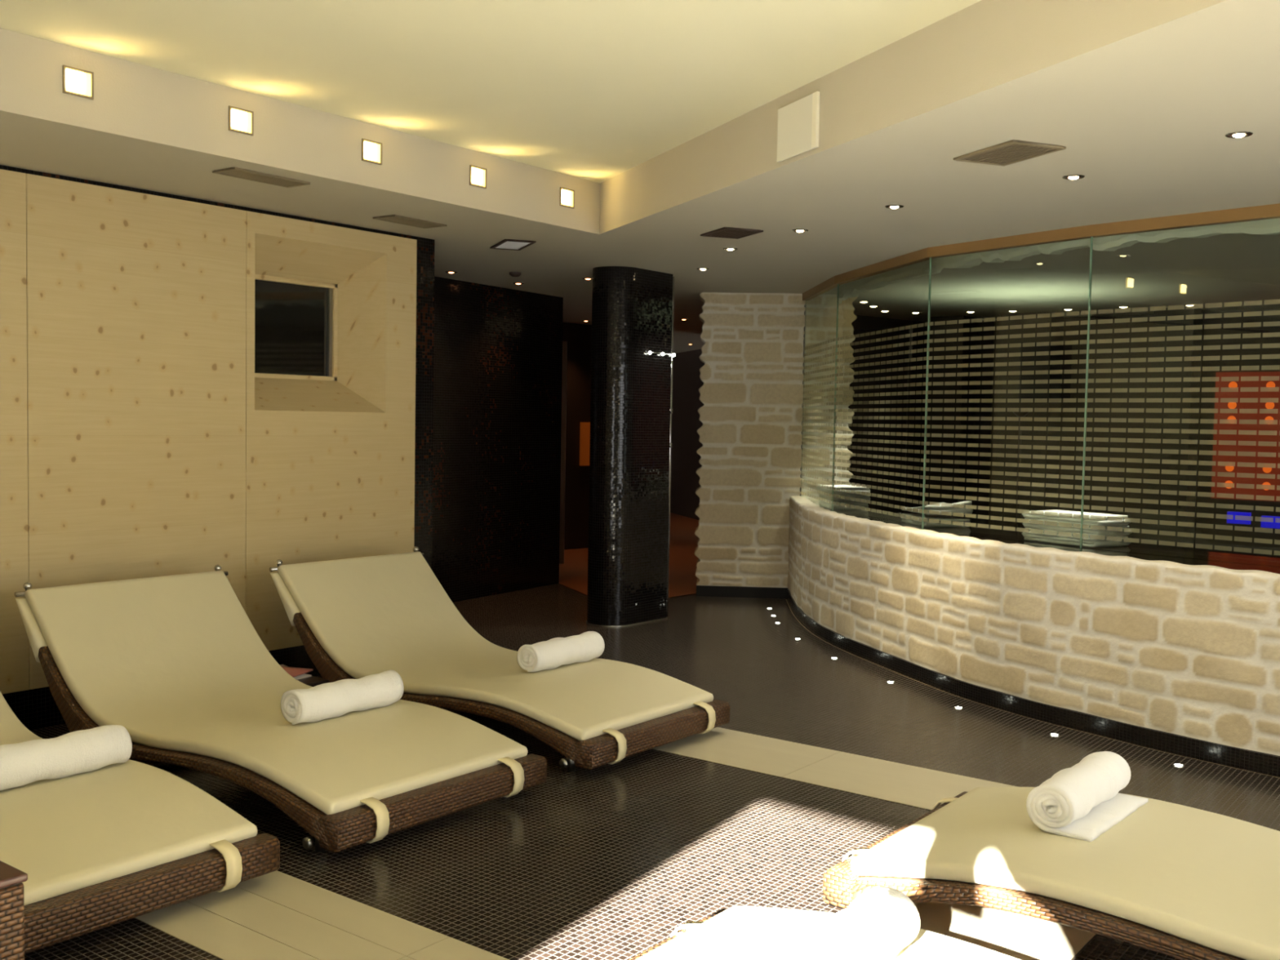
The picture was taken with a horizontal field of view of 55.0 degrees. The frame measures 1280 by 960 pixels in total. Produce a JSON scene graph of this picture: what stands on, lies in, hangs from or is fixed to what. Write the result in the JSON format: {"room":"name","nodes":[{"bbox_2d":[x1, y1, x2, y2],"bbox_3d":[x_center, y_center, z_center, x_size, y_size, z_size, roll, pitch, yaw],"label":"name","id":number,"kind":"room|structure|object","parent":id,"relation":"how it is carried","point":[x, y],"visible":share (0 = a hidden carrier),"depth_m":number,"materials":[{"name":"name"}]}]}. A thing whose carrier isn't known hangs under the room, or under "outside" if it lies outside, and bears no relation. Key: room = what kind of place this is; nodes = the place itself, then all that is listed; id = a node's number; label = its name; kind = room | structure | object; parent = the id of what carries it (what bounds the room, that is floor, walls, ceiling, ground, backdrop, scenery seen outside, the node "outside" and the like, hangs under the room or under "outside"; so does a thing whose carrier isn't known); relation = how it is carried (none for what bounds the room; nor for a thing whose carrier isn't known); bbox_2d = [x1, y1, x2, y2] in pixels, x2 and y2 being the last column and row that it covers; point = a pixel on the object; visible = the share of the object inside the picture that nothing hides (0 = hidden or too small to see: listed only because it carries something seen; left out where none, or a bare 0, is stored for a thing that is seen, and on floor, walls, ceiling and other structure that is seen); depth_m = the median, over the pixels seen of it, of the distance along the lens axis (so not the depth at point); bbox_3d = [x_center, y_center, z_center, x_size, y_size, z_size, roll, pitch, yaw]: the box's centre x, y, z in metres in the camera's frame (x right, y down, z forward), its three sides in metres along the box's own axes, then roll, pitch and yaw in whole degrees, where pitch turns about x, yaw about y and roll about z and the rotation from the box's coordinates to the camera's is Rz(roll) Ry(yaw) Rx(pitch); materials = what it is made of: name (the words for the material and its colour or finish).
{"room":"spa","nodes":[
{"label":"spa","id":0,"kind":"room"},
{"bbox_2d":[0,164,435,730],"bbox_3d":[-3.853,-0.142,5.673,1.590,2.600,6.335,3,3,37],"label":"wall","id":1,"kind":"structure","parent":0,"point":[36,708],"depth_m":7.58,"materials":[{"name":"black paint"}]},
{"bbox_2d":[0,168,417,693],"bbox_3d":[-3.255,-0.192,5.116,0.028,2.375,6.140,3,3,37],"label":"cladding","id":2,"kind":"object","parent":1,"relation":"attached to","point":[135,443],"visible":0.75,"depth_m":6.18,"materials":[{"name":"brown wood"}]},
{"bbox_2d":[254,233,386,413],"bbox_3d":[-1.916,-0.868,7.063,0.320,0.945,0.915,3,3,37],"label":"window","id":3,"kind":"structure","parent":1,"relation":"in","point":[320,308],"depth_m":7.20,"materials":[{"name":"brown wood"}]},
{"bbox_2d":[0,0,981,182],"bbox_3d":[0.035,-1.589,3.067,6.200,0.080,7.000,3,3,37],"label":"ceiling","id":4,"kind":"structure","parent":0,"point":[596,91],"depth_m":4.73,"materials":[{"name":"yellow paint"}]},
{"bbox_2d":[431,276,563,602],"bbox_3d":[-1.498,-0.340,10.637,1.503,2.600,4.331,1,3,3],"label":"wall","id":5,"kind":"structure","parent":0,"point":[498,351],"depth_m":10.37,"materials":[{"name":"black tile"}]},
{"bbox_2d":[559,341,567,564],"bbox_3d":[-0.795,-0.277,12.715,0.050,2.300,0.050,1,3,0],"label":"door","id":6,"kind":"structure","parent":5,"relation":"in","point":[564,343],"depth_m":12.69,"materials":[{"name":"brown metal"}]},
{"bbox_2d":[562,322,591,549],"bbox_3d":[-1.073,-0.487,13.903,2.599,2.595,0.100,-2,4,-43],"label":"wall","id":7,"kind":"structure","parent":0,"point":[578,337],"depth_m":14.16,"materials":[{"name":"black"}]},
{"bbox_2d":[579,422,590,466],"bbox_3d":[-0.596,-0.416,14.216,0.215,0.500,0.052,-2,4,-43],"label":"lit niche","id":8,"kind":"object","parent":7,"relation":"attached to","point":[584,432],"visible":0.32,"depth_m":14.17,"materials":[{"name":"brown"}]},
{"bbox_2d":[0,0,1226,234],"bbox_3d":[0.065,-1.388,2.857,5.880,0.300,6.691,3,3,37],"label":"bulkhead","id":9,"kind":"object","parent":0,"point":[984,45],"depth_m":5.04,"materials":[{"name":"beige paint"}]},
{"bbox_2d":[62,65,93,99],"bbox_3d":[-2.170,-1.537,4.756,0.012,0.104,0.120,3,3,37],"label":"wall light","id":10,"kind":"object","parent":9,"relation":"attached to","point":[76,82],"visible":1,"depth_m":4.75,"materials":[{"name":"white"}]},
{"bbox_2d":[228,106,253,135],"bbox_3d":[-1.728,-1.557,5.334,0.012,0.104,0.120,3,3,37],"label":"wall light","id":11,"kind":"object","parent":9,"relation":"attached to","point":[240,120],"visible":1,"depth_m":5.33,"materials":[{"name":"beige glass"}]},
{"bbox_2d":[361,138,382,164],"bbox_3d":[-1.286,-1.577,5.911,0.012,0.104,0.120,3,3,37],"label":"wall light","id":12,"kind":"object","parent":9,"relation":"attached to","point":[371,151],"visible":1,"depth_m":5.90,"materials":[{"name":"beige glass"}]},
{"bbox_2d":[469,164,486,188],"bbox_3d":[-0.851,-1.597,6.481,0.012,0.104,0.120,3,3,37],"label":"wall light","id":13,"kind":"object","parent":9,"relation":"attached to","point":[477,175],"visible":1,"depth_m":6.47,"materials":[{"name":"beige glass"}]},
{"bbox_2d":[559,186,574,208],"bbox_3d":[-0.416,-1.616,7.049,0.012,0.104,0.120,3,3,37],"label":"wall light","id":14,"kind":"object","parent":9,"relation":"attached to","point":[566,196],"visible":1,"depth_m":7.04,"materials":[{"name":"beige glass"}]},
{"bbox_2d":[777,91,820,162],"bbox_3d":[0.656,-1.470,5.135,0.014,0.225,0.332,0,3,-23],"label":"access panel","id":15,"kind":"object","parent":9,"relation":"attached to","point":[798,122],"visible":1,"depth_m":5.12,"materials":[{"name":"white paint"}]},
{"bbox_2d":[559,512,698,597],"bbox_3d":[0.693,0.682,17.127,8.400,0.001,12.000,3,3,37],"label":"floor","id":16,"kind":"structure","parent":0,"point":[573,574],"depth_m":12.91,"materials":[{"name":"brown wood"}]},
{"bbox_2d":[0,0,1279,353],"bbox_3d":[1.127,-1.735,13.562,17.200,0.001,25.000,3,3,37],"label":"ceiling","id":17,"kind":"structure","parent":0,"point":[1146,117],"depth_m":6.01,"materials":[{"name":"beige paint"}]},
{"bbox_2d":[212,167,310,187],"bbox_3d":[-1.754,-1.403,5.714,0.170,0.010,0.426,3,3,36],"label":"ceiling vent","id":18,"kind":"object","parent":17,"relation":"in","point":[237,172],"visible":1,"depth_m":5.69,"materials":[{"name":"brown"}]},
{"bbox_2d":[373,214,446,228],"bbox_3d":[-1.293,-1.454,6.928,0.180,0.010,0.406,3,3,36],"label":"ceiling vent","id":19,"kind":"object","parent":17,"relation":"in","point":[397,219],"visible":1,"depth_m":6.90,"materials":[{"name":"brown"}]},
{"bbox_2d":[444,271,457,273],"bbox_3d":[-1.431,-1.571,9.329,0.094,0.011,0.094,3,3,37],"label":"recessed light","id":20,"kind":"object","parent":17,"relation":"in","point":[449,272],"visible":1,"depth_m":9.31,"materials":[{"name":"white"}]},
{"bbox_2d":[489,239,536,250],"bbox_3d":[-0.806,-1.486,7.777,0.200,0.010,0.406,0,3,-20],"label":"ceiling vent","id":21,"kind":"object","parent":17,"relation":"in","point":[505,244],"visible":1,"depth_m":7.75,"materials":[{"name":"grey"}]},
{"bbox_2d":[509,271,520,276],"bbox_3d":[-0.943,-1.551,9.296,0.090,0.032,0.090,3,3,37],"label":"smoke detector","id":22,"kind":"object","parent":17,"relation":"attached to","point":[511,273],"visible":1,"depth_m":9.26,"materials":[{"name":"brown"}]},
{"bbox_2d":[697,267,709,270],"bbox_3d":[0.455,-1.515,8.859,0.094,0.011,0.094,3,3,37],"label":"recessed light","id":23,"kind":"object","parent":17,"relation":"in","point":[699,268],"visible":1,"depth_m":8.84,"materials":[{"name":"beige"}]},
{"bbox_2d":[723,248,737,250],"bbox_3d":[0.574,-1.462,7.813,0.094,0.011,0.094,3,3,37],"label":"recessed light","id":24,"kind":"object","parent":17,"relation":"in","point":[726,249],"visible":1,"depth_m":7.80,"materials":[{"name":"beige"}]},
{"bbox_2d":[700,226,763,239],"bbox_3d":[0.530,-1.431,7.134,0.250,0.010,0.326,0,3,-23],"label":"ceiling vent","id":25,"kind":"object","parent":17,"relation":"in","point":[725,232],"visible":1,"depth_m":7.11,"materials":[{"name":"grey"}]},
{"bbox_2d":[791,229,808,232],"bbox_3d":[0.913,-1.418,7.018,0.094,0.011,0.094,3,3,37],"label":"recessed light","id":26,"kind":"object","parent":17,"relation":"in","point":[793,230],"visible":1,"depth_m":7.00,"materials":[{"name":"beige"}]},
{"bbox_2d":[884,204,903,208],"bbox_3d":[1.280,-1.372,6.194,0.094,0.011,0.094,3,3,37],"label":"recessed light","id":27,"kind":"object","parent":17,"relation":"in","point":[891,206],"visible":1,"depth_m":6.18,"materials":[{"name":"beige"}]},
{"bbox_2d":[953,139,1066,166],"bbox_3d":[1.475,-1.308,4.930,0.260,0.010,0.376,0,3,-23],"label":"ceiling vent","id":28,"kind":"object","parent":17,"relation":"in","point":[1008,153],"visible":1,"depth_m":4.91,"materials":[{"name":"brown metal"}]},
{"bbox_2d":[802,203,1279,300],"bbox_3d":[2.705,-1.369,7.182,1.156,0.060,6.935,-1,3,-31],"label":"trim","id":29,"kind":"structure","parent":17,"relation":"attached to","point":[1272,211],"depth_m":6.82,"materials":[{"name":"brown wood"}]},
{"bbox_2d":[821,217,1279,306],"bbox_3d":[2.850,-1.341,7.268,1.230,0.120,6.791,-1,3,-31],"label":"trim","id":30,"kind":"structure","parent":17,"relation":"attached to","point":[1270,226],"depth_m":7.11,"materials":[{"name":"white paint"}]},
{"bbox_2d":[1062,174,1084,179],"bbox_3d":[1.898,-1.322,5.387,0.094,0.011,0.094,3,3,37],"label":"recessed light","id":31,"kind":"object","parent":17,"relation":"in","point":[1070,176],"visible":1,"depth_m":5.37,"materials":[{"name":"beige"}]},
{"bbox_2d":[1225,131,1253,137],"bbox_3d":[2.222,-1.276,4.564,0.094,0.011,0.094,3,3,37],"label":"recessed light","id":32,"kind":"object","parent":17,"relation":"in","point":[1238,134],"visible":1,"depth_m":4.55,"materials":[{"name":"silver metal"}]},
{"bbox_2d":[24,583,1279,959],"bbox_3d":[1.081,0.861,13.688,17.200,0.001,25.000,3,3,37],"label":"floor","id":33,"kind":"structure","parent":0,"point":[605,862],"depth_m":4.79,"materials":[{"name":"brown tile"}]},
{"bbox_2d":[0,860,27,959],"bbox_3d":[-1.706,1.113,2.761,0.450,0.450,0.450,3,3,37],"label":"wicker stool","id":34,"kind":"object","parent":33,"relation":"on","point":[11,878],"visible":1,"depth_m":2.77,"materials":[{"name":"brown wicker"}]},
{"bbox_2d":[0,690,279,954],"bbox_3d":[-2.317,0.888,4.146,2.212,0.743,1.066,3,3,37],"label":"sun lounger","id":35,"kind":"object","parent":33,"relation":"on","point":[112,844],"visible":0.76,"depth_m":3.72,"materials":[{"name":"beige fabric"}]},
{"bbox_2d":[0,724,132,791],"bbox_3d":[-2.002,0.930,4.058,0.152,0.150,0.644,3,3,37],"label":"rolled towel","id":36,"kind":"object","parent":35,"relation":"on","point":[23,763],"visible":1,"depth_m":4.08,"materials":[{"name":"white fabric"}]},
{"bbox_2d":[14,564,546,852],"bbox_3d":[-1.544,0.854,5.141,2.212,0.743,1.066,3,3,37],"label":"sun lounger","id":37,"kind":"object","parent":33,"relation":"on","point":[178,662],"visible":0.83,"depth_m":5.04,"materials":[{"name":"beige fabric"}]},
{"bbox_2d":[280,670,404,724],"bbox_3d":[-1.217,0.896,5.068,0.152,0.147,0.543,3,3,37],"label":"rolled towel","id":38,"kind":"object","parent":37,"relation":"on","point":[335,699],"visible":1,"depth_m":4.98,"materials":[{"name":"white fabric"}]},
{"bbox_2d":[297,675,328,687],"bbox_3d":[-1.833,1.078,6.188,0.520,0.185,0.260,3,3,37],"label":"table","id":39,"kind":"object","parent":33,"relation":"on","point":[313,681],"visible":0.12,"depth_m":6.10,"materials":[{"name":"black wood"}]},
{"bbox_2d":[293,674,311,679],"bbox_3d":[-1.824,0.983,6.178,0.280,0.009,0.200,3,3,32],"label":"magazine","id":40,"kind":"object","parent":39,"relation":"on","point":[305,675],"visible":0.18,"depth_m":6.15,"materials":[{"name":"beige paper"}]},
{"bbox_2d":[280,664,305,676],"bbox_3d":[-1.841,0.968,6.203,0.200,0.009,0.280,-1,4,-38],"label":"magazine","id":41,"kind":"object","parent":40,"relation":"on","point":[304,674],"visible":0.17,"depth_m":6.24,"materials":[{"name":"beige paper"}]},
{"bbox_2d":[280,666,313,677],"bbox_3d":[-1.813,0.958,6.156,0.280,0.009,0.200,2,3,17],"label":"magazine","id":42,"kind":"object","parent":41,"relation":"on","point":[294,672],"visible":0.39,"depth_m":6.17,"materials":[{"name":"red paper"}]},
{"bbox_2d":[133,871,509,959],"bbox_3d":[-0.477,1.340,3.183,6.700,0.007,0.500,3,3,37],"label":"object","id":43,"kind":"structure","parent":33,"relation":"on","point":[276,915],"depth_m":3.59,"materials":[{"name":"brown tile"}]},
{"bbox_2d":[269,546,729,771],"bbox_3d":[-0.739,0.819,6.161,2.212,0.743,1.066,3,3,37],"label":"sun lounger","id":44,"kind":"object","parent":33,"relation":"on","point":[355,618],"visible":0.92,"depth_m":6.11,"materials":[{"name":"beige fabric"}]},
{"bbox_2d":[516,631,604,671],"bbox_3d":[-0.391,0.859,6.148,0.150,0.150,0.522,3,3,37],"label":"rolled towel","id":45,"kind":"object","parent":44,"relation":"on","point":[551,654],"visible":1,"depth_m":6.06,"materials":[{"name":"white fabric"}]},
{"bbox_2d":[586,266,672,627],"bbox_3d":[-0.102,-0.243,9.154,0.374,2.600,0.659,3,3,37],"label":"round column","id":46,"kind":"structure","parent":33,"relation":"on","point":[632,307],"depth_m":8.94,"materials":[{"name":"black tile"}]},
{"bbox_2d":[645,351,675,356],"bbox_3d":[0.159,-0.935,9.122,0.026,0.026,0.350,3,3,37],"label":"rail","id":47,"kind":"object","parent":46,"relation":"attached to","point":[649,352],"visible":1,"depth_m":9.12,"materials":[{"name":"silver metal"}]},
{"bbox_2d":[666,276,674,617],"bbox_3d":[0.226,-0.242,9.354,0.036,2.590,0.036,3,3,37],"label":"chrome pole","id":48,"kind":"object","parent":33,"relation":"on","point":[671,409],"visible":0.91,"depth_m":9.34,"materials":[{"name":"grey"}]},
{"bbox_2d":[693,292,857,587],"bbox_3d":[1.164,-0.339,10.668,1.339,2.510,0.371,1,3,4],"label":"wall pier","id":49,"kind":"object","parent":33,"relation":"on","point":[751,375],"visible":0.81,"depth_m":10.49,"materials":[{"name":"stone"}]},
{"bbox_2d":[696,585,787,598],"bbox_3d":[1.140,0.959,10.726,1.290,0.092,0.370,1,3,4],"label":"baseboard","id":50,"kind":"object","parent":49,"relation":"attached to","point":[701,590],"visible":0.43,"depth_m":10.56,"materials":[{"name":"black tile"}]},
{"bbox_2d":[629,905,1020,959],"bbox_3d":[0.769,1.030,2.344,2.212,0.743,1.066,3,3,37],"label":"sun lounger","id":51,"kind":"object","parent":33,"relation":"on","point":[736,932],"visible":0.64,"depth_m":3.02,"materials":[{"name":"brown wicker"}]},
{"bbox_2d":[768,886,919,959],"bbox_3d":[0.417,1.034,2.652,0.164,0.166,0.584,5,5,36],"label":"rolled towel","id":52,"kind":"object","parent":51,"relation":"on","point":[880,922],"visible":1,"depth_m":2.69,"materials":[{"name":"white fabric"}]},
{"bbox_2d":[652,727,1017,810],"bbox_3d":[1.062,1.271,5.195,6.700,0.007,0.530,3,3,37],"label":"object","id":53,"kind":"structure","parent":33,"relation":"on","point":[883,780],"depth_m":5.36,"materials":[{"name":"brown tile"}]},
{"bbox_2d":[924,315,977,527],"bbox_3d":[3.159,-0.348,12.529,0.350,2.600,0.350,3,3,37],"label":"square pillar","id":54,"kind":"structure","parent":33,"relation":"on","point":[969,343],"depth_m":12.38,"materials":[{"name":"black paint"}]},
{"bbox_2d":[914,902,1096,959],"bbox_3d":[-0.039,1.393,2.260,0.520,0.007,5.465,3,3,37],"label":"trim","id":55,"kind":"structure","parent":33,"relation":"on","point":[1017,935],"depth_m":3.66,"materials":[{"name":"brown tile"}]},
{"bbox_2d":[1012,408,1029,533],"bbox_3d":[3.102,0.243,10.105,0.240,1.652,0.240,3,3,37],"label":"uplighter","id":56,"kind":"object","parent":33,"relation":"on","point":[1020,414],"visible":0.47,"depth_m":10.07,"materials":[{"name":"black metal"}]},
{"bbox_2d":[993,311,1063,533],"bbox_3d":[3.794,-0.313,12.044,0.500,2.600,0.350,3,3,37],"label":"square pillar","id":57,"kind":"structure","parent":33,"relation":"on","point":[1009,322],"depth_m":11.88,"materials":[{"name":"black paint"}]},
{"bbox_2d":[822,786,1279,959],"bbox_3d":[1.738,0.992,3.478,2.212,0.743,1.066,3,3,37],"label":"sun lounger","id":58,"kind":"object","parent":33,"relation":"on","point":[1177,881],"visible":0.86,"depth_m":3.51,"materials":[{"name":"beige fabric"}]},
{"bbox_2d":[1026,751,1148,842],"bbox_3d":[1.431,0.989,3.926,0.210,0.154,0.553,3,4,40],"label":"rolled towel","id":59,"kind":"object","parent":58,"relation":"on","point":[1082,801],"visible":1,"depth_m":3.80,"materials":[{"name":"white fabric"}]},
{"bbox_2d":[1048,733,1059,736],"bbox_3d":[2.027,1.245,6.017,0.048,0.004,0.048,3,3,37],"label":"floor light","id":60,"kind":"object","parent":33,"relation":"on","point":[1050,734],"visible":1,"depth_m":6.01,"materials":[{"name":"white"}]},
{"bbox_2d":[1145,306,1204,550],"bbox_3d":[4.866,-0.254,11.226,0.340,2.600,0.350,3,3,37],"label":"square pillar","id":61,"kind":"structure","parent":33,"relation":"on","point":[1164,374],"depth_m":11.08,"materials":[{"name":"black paint"}]},
{"bbox_2d":[1173,763,1184,766],"bbox_3d":[2.412,1.276,5.511,0.048,0.004,0.048,3,3,37],"label":"floor light","id":62,"kind":"object","parent":33,"relation":"on","point":[1174,764],"visible":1,"depth_m":5.50,"materials":[{"name":"white"}]},
{"bbox_2d":[670,349,704,519],"bbox_3d":[0.759,-0.723,19.421,0.100,2.600,5.989,0,3,-15],"label":"wall","id":63,"kind":"structure","parent":0,"point":[686,381],"depth_m":19.38,"materials":[{"name":"black"}]},
{"bbox_2d":[847,315,927,514],"bbox_3d":[1.922,-0.359,12.309,2.898,2.600,0.100,-1,4,-39],"label":"wall","id":64,"kind":"structure","parent":0,"point":[862,324],"depth_m":12.75,"materials":[{"name":"brown tile"}]},
{"bbox_2d":[787,495,1279,755],"bbox_3d":[2.415,0.717,7.077,1.375,0.796,7.190,0,3,-27],"label":"wall","id":65,"kind":"structure","parent":0,"point":[1188,651],"depth_m":6.20,"materials":[{"name":"stone"}]},
{"bbox_2d":[800,305,804,494],"bbox_3d":[1.388,-0.678,10.465,0.024,1.705,0.024,3,3,37],"label":"trim","id":66,"kind":"structure","parent":65,"relation":"attached to","point":[804,305],"depth_m":10.45,"materials":[{"name":"grey"}]},
{"bbox_2d":[786,588,1279,777],"bbox_3d":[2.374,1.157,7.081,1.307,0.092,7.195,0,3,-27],"label":"baseboard","id":67,"kind":"structure","parent":65,"relation":"attached to","point":[1264,763],"depth_m":6.21,"materials":[{"name":"black tile"}]},
{"bbox_2d":[810,500,1279,573],"bbox_3d":[2.725,0.778,7.239,1.854,0.845,7.064,-1,3,-31],"label":"trim","id":68,"kind":"structure","parent":65,"relation":"attached to","point":[1235,562],"depth_m":6.66,"materials":[{"name":"black"}]},
{"bbox_2d":[800,284,839,511],"bbox_3d":[1.424,-0.646,9.826,0.012,1.705,1.274,1,3,-3],"label":"window blind","id":69,"kind":"object","parent":68,"relation":"on","point":[807,302],"visible":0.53,"depth_m":9.88,"materials":[{"name":"green"}]},
{"bbox_2d":[818,497,868,509],"bbox_3d":[1.601,0.185,9.701,0.308,0.055,0.516,1,3,-1],"label":"folded towel","id":70,"kind":"object","parent":68,"relation":"on","point":[823,503],"visible":0.48,"depth_m":9.46,"materials":[{"name":"white fabric"}]},
{"bbox_2d":[818,493,870,502],"bbox_3d":[1.609,0.127,9.707,0.308,0.058,0.516,1,3,-3],"label":"folded towel","id":71,"kind":"object","parent":70,"relation":"on","point":[865,497],"visible":0.5,"depth_m":9.47,"materials":[{"name":"white fabric"}]},
{"bbox_2d":[816,484,870,494],"bbox_3d":[1.598,0.068,9.689,0.308,0.061,0.506,1,3,-6],"label":"folded towel","id":72,"kind":"object","parent":71,"relation":"on","point":[860,489],"visible":0.55,"depth_m":9.47,"materials":[{"name":"white fabric"}]},
{"bbox_2d":[831,257,931,529],"bbox_3d":[1.624,-0.575,8.425,0.012,1.705,1.560,0,3,-12],"label":"window blind","id":73,"kind":"object","parent":68,"relation":"on","point":[920,350],"visible":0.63,"depth_m":8.28,"materials":[{"name":"green"}]},
{"bbox_2d":[901,513,970,527],"bbox_3d":[1.957,0.264,8.160,0.308,0.060,0.456,1,3,-10],"label":"folded towel","id":74,"kind":"object","parent":68,"relation":"on","point":[940,517],"visible":0.62,"depth_m":7.98,"materials":[{"name":"white fabric"}]},
{"bbox_2d":[902,501,973,515],"bbox_3d":[1.965,0.172,8.164,0.308,0.091,0.456,0,3,-12],"label":"folded towel","id":75,"kind":"object","parent":74,"relation":"on","point":[962,510],"visible":0.56,"depth_m":7.96,"materials":[{"name":"white fabric"}]},
{"bbox_2d":[923,236,1093,547],"bbox_3d":[2.114,-0.507,7.187,0.012,1.705,1.148,-1,3,-35],"label":"window blind","id":76,"kind":"object","parent":68,"relation":"on","point":[1087,312],"visible":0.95,"depth_m":7.12,"materials":[{"name":"green"}]},
{"bbox_2d":[1022,530,1130,547],"bbox_3d":[2.486,0.331,7.027,0.308,0.054,0.516,-1,3,-32],"label":"folded towel","id":77,"kind":"object","parent":68,"relation":"on","point":[1092,543],"visible":0.65,"depth_m":6.88,"materials":[{"name":"white fabric"}]},
{"bbox_2d":[1022,520,1131,536],"bbox_3d":[2.494,0.273,7.033,0.308,0.054,0.516,-1,3,-34],"label":"folded towel","id":78,"kind":"object","parent":77,"relation":"on","point":[1057,528],"visible":0.48,"depth_m":6.88,"materials":[{"name":"white fabric"}]},
{"bbox_2d":[1022,509,1129,526],"bbox_3d":[2.483,0.216,7.014,0.308,0.054,0.506,-1,3,-37],"label":"folded towel","id":79,"kind":"object","parent":78,"relation":"on","point":[1043,517],"visible":0.66,"depth_m":6.91,"materials":[{"name":"white fabric"}]},
{"bbox_2d":[1081,299,1279,560],"bbox_3d":[3.018,-0.436,6.068,0.012,1.705,1.729,-1,4,-42],"label":"window blind","id":80,"kind":"object","parent":68,"relation":"on","point":[1268,301],"visible":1,"depth_m":6.30,"materials":[{"name":"brown wood"}]},
{"bbox_2d":[924,309,1279,557],"bbox_3d":[5.472,-0.250,11.360,7.500,2.600,0.100,3,3,37],"label":"wall","id":81,"kind":"structure","parent":0,"point":[1242,320],"depth_m":11.93,"materials":[{"name":"black"}]},
{"bbox_2d":[1226,511,1251,524],"bbox_3d":[5.200,0.329,10.682,0.180,0.100,0.060,3,3,37],"label":"lamp","id":82,"kind":"object","parent":81,"relation":"attached to","point":[1241,513],"visible":0.71,"depth_m":10.66,"materials":[{"name":"blue"}]},
{"bbox_2d":[1260,515,1279,528],"bbox_3d":[5.414,0.360,10.519,0.180,0.100,0.060,3,3,37],"label":"lamp","id":83,"kind":"object","parent":81,"relation":"attached to","point":[1264,524],"visible":0.67,"depth_m":10.51,"materials":[{"name":"blue"}]},
{"bbox_3d":[1.095,-0.441,13.695,17.300,2.600,25.100,3,3,37],"label":"wall","id":84,"kind":"structure","parent":0,"visible":0},
{"bbox_2d":[1208,369,1279,503],"bbox_3d":[5.750,-0.363,10.495,1.620,1.160,0.130,3,3,37],"label":"panel","id":85,"kind":"object","parent":84,"relation":"attached to","point":[1260,373],"visible":0.58,"depth_m":10.79,"materials":[{"name":"red glowing light-emitting panel"}]},
{"bbox_2d":[1225,480,1232,488],"bbox_3d":[5.204,0.040,10.864,0.072,0.072,0.030,3,3,37],"label":"lamp","id":86,"kind":"object","parent":85,"relation":"attached to","point":[1227,482],"depth_m":10.85,"materials":[{"name":"orange"}]},
{"bbox_2d":[1225,466,1234,471],"bbox_3d":[5.207,-0.110,10.857,0.072,0.072,0.030,3,3,37],"label":"lamp","id":87,"kind":"object","parent":85,"relation":"attached to","point":[1228,468],"depth_m":10.85,"materials":[{"name":"orange"}]},
{"bbox_2d":[1227,415,1235,419],"bbox_3d":[5.214,-0.530,10.837,0.072,0.072,0.030,3,3,37],"label":"lamp","id":88,"kind":"object","parent":85,"relation":"attached to","point":[1229,417],"depth_m":10.83,"materials":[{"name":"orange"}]},
{"bbox_2d":[1227,402,1236,408],"bbox_3d":[5.216,-0.659,10.830,0.072,0.072,0.030,3,3,37],"label":"lamp","id":89,"kind":"object","parent":85,"relation":"attached to","point":[1230,405],"depth_m":10.82,"materials":[{"name":"orange"}]},
{"bbox_2d":[1228,382,1237,387],"bbox_3d":[5.219,-0.829,10.822,0.072,0.072,0.030,3,3,37],"label":"lamp","id":90,"kind":"object","parent":85,"relation":"attached to","point":[1231,384],"depth_m":10.81,"materials":[{"name":"orange"}]},
{"bbox_2d":[1262,482,1270,489],"bbox_3d":[5.442,0.053,10.682,0.072,0.072,0.030,3,3,37],"label":"lamp","id":91,"kind":"object","parent":85,"relation":"attached to","point":[1263,483],"depth_m":10.67,"materials":[{"name":"orange"}]},
{"bbox_2d":[1262,467,1271,472],"bbox_3d":[5.445,-0.097,10.675,0.072,0.072,0.030,3,3,37],"label":"lamp","id":92,"kind":"object","parent":85,"relation":"attached to","point":[1264,469],"depth_m":10.67,"materials":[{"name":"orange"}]},
{"bbox_2d":[1265,416,1273,419],"bbox_3d":[5.452,-0.517,10.655,0.072,0.072,0.030,3,3,37],"label":"lamp","id":93,"kind":"object","parent":85,"relation":"attached to","point":[1266,417],"depth_m":10.64,"materials":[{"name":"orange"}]},
{"bbox_2d":[1265,402,1274,408],"bbox_3d":[5.455,-0.646,10.649,0.072,0.072,0.030,3,3,37],"label":"lamp","id":94,"kind":"object","parent":85,"relation":"attached to","point":[1268,405],"depth_m":10.64,"materials":[{"name":"orange"}]},
{"bbox_2d":[1266,381,1275,386],"bbox_3d":[5.458,-0.816,10.640,0.072,0.072,0.030,3,3,37],"label":"lamp","id":95,"kind":"object","parent":85,"relation":"attached to","point":[1268,384],"depth_m":10.63,"materials":[{"name":"orange"}]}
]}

